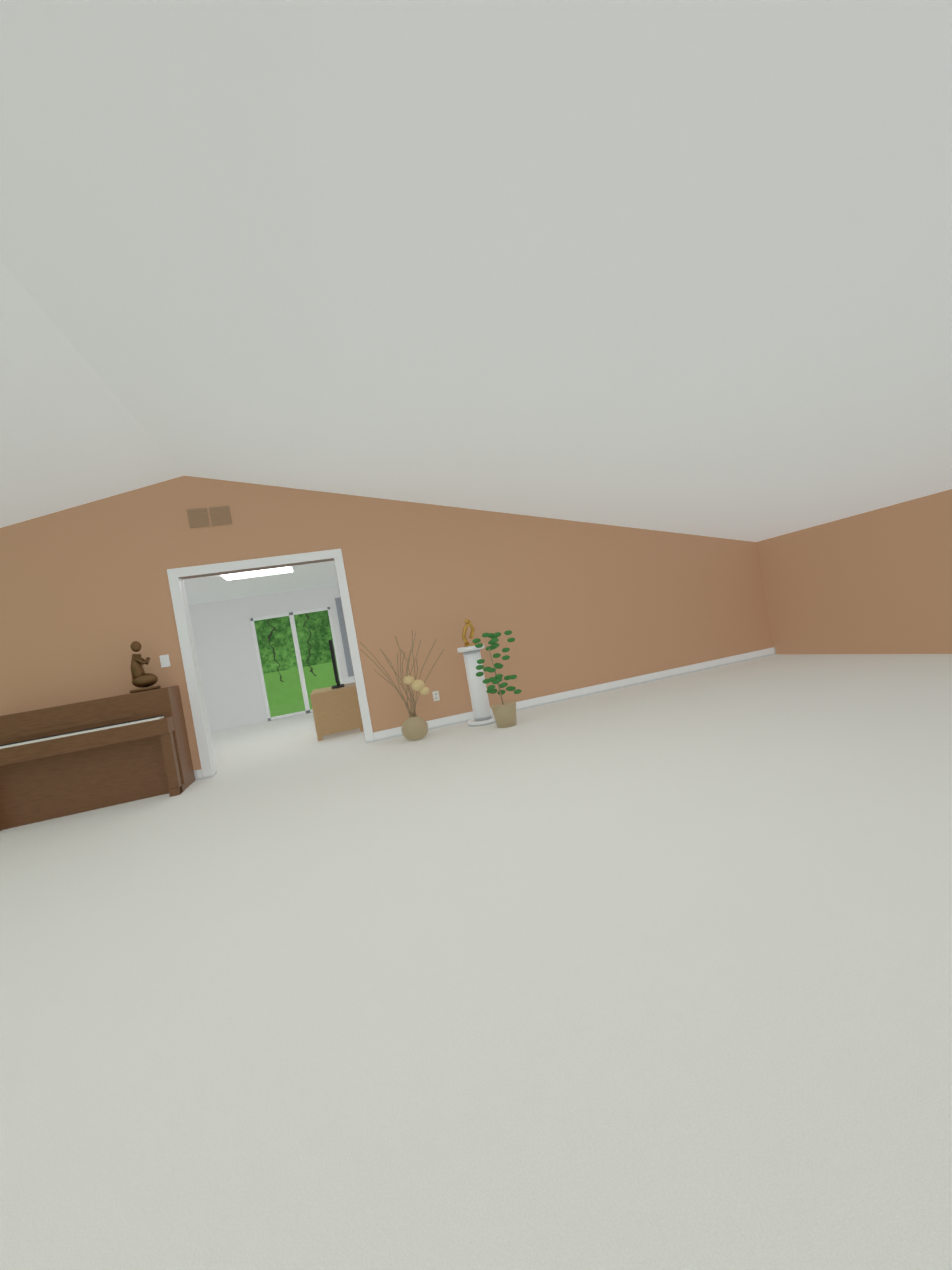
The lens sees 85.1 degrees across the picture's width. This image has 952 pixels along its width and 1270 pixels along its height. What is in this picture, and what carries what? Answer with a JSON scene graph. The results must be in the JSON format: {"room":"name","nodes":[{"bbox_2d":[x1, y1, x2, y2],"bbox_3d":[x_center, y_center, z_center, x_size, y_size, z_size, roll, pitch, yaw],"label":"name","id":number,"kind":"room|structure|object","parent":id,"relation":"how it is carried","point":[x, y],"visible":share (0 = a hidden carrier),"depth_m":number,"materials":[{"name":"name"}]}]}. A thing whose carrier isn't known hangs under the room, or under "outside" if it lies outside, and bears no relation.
{"room":"living room","nodes":[
{"label":"living room","id":0,"kind":"room"},
{"bbox_2d":[219,566,294,579],"bbox_3d":[-3.061,-0.879,7.281,0.960,0.035,0.560,-10,0,-15],"label":"ceiling light","id":1,"kind":"object","parent":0,"point":[257,573],"visible":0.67,"depth_m":7.27,"materials":[{"name":"white plastic"}]},
{"bbox_2d":[0,476,775,780],"bbox_3d":[-2.406,-0.288,5.448,13.000,3.300,0.190,-10,0,-15],"label":"wall","id":2,"kind":"structure","parent":0,"point":[90,592],"depth_m":5.75,"materials":[{"name":"brown paint"}]},
{"bbox_2d":[432,691,439,700],"bbox_3d":[-0.449,0.688,5.847,0.070,0.110,0.008,-10,0,-15],"label":"outlet","id":3,"kind":"object","parent":2,"relation":"in","point":[436,697],"visible":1,"depth_m":5.84,"materials":[{"name":"white plastic"}]},
{"bbox_2d":[0,654,951,1269],"bbox_3d":[-0.729,1.160,0.209,13.000,0.060,20.200,-10,0,-15],"label":"floor","id":4,"kind":"structure","parent":0,"point":[656,974],"depth_m":1.44,"materials":[{"name":"white carpet"}]},
{"bbox_2d":[0,641,194,830],"bbox_3d":[-3.575,0.855,4.715,1.520,1.452,0.540,-10,0,-15],"label":"upright piano","id":5,"kind":"object","parent":4,"relation":"on","point":[70,759],"visible":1,"depth_m":4.63,"materials":[{"name":"brown wood"}]},
{"bbox_2d":[310,640,362,740],"bbox_3d":[-1.880,0.678,6.860,0.584,1.200,0.940,-10,0,-15],"label":"cabinet","id":6,"kind":"object","parent":4,"relation":"on","point":[335,708],"visible":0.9,"depth_m":6.42,"materials":[{"name":"brown wood"}]},
{"bbox_2d":[360,630,443,740],"bbox_3d":[-0.694,0.526,5.378,0.856,1.117,0.485,-10,0,-15],"label":"twigs","id":7,"kind":"object","parent":4,"relation":"on","point":[414,726],"visible":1,"depth_m":5.31,"materials":[{"name":"plant"}]},
{"bbox_2d":[457,619,495,726],"bbox_3d":[-0.013,0.391,5.658,0.340,1.150,0.340,-10,0,-15],"label":"statue","id":8,"kind":"object","parent":4,"relation":"on","point":[478,695],"visible":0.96,"depth_m":5.58,"materials":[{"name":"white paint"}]},
{"bbox_2d":[473,630,521,727],"bbox_3d":[0.242,0.442,5.258,0.462,0.968,0.260,-10,0,-15],"label":"ficus plant","id":9,"kind":"object","parent":4,"relation":"on","point":[504,713],"visible":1,"depth_m":5.22,"materials":[{"name":"green plant"}]},
{"bbox_2d":[0,0,951,541],"bbox_3d":[-0.529,-1.230,-2.045,13.000,1.509,15.560,-10,0,-15],"label":"ceiling","id":10,"kind":"structure","parent":0,"point":[678,266],"depth_m":2.26,"materials":[{"name":"white paint"}]},
{"bbox_2d":[184,489,951,732],"bbox_3d":[-1.000,-0.497,0.151,13.200,3.300,20.300,-10,0,-15],"label":"wall","id":11,"kind":"structure","parent":0,"point":[877,581],"depth_m":6.39,"materials":[{"name":"brown paint"}]},
{"label":"outside","id":12,"kind":"structure","parent":0,"visible":0},
{"bbox_2d":[254,610,339,716],"bbox_3d":[-3.720,-0.660,11.963,18.000,5.600,3.900,-10,0,-15],"label":"trees","id":13,"kind":"object","parent":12,"point":[280,664],"visible":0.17,"depth_m":13.63,"materials":[{"name":"green plant"}]}
]}

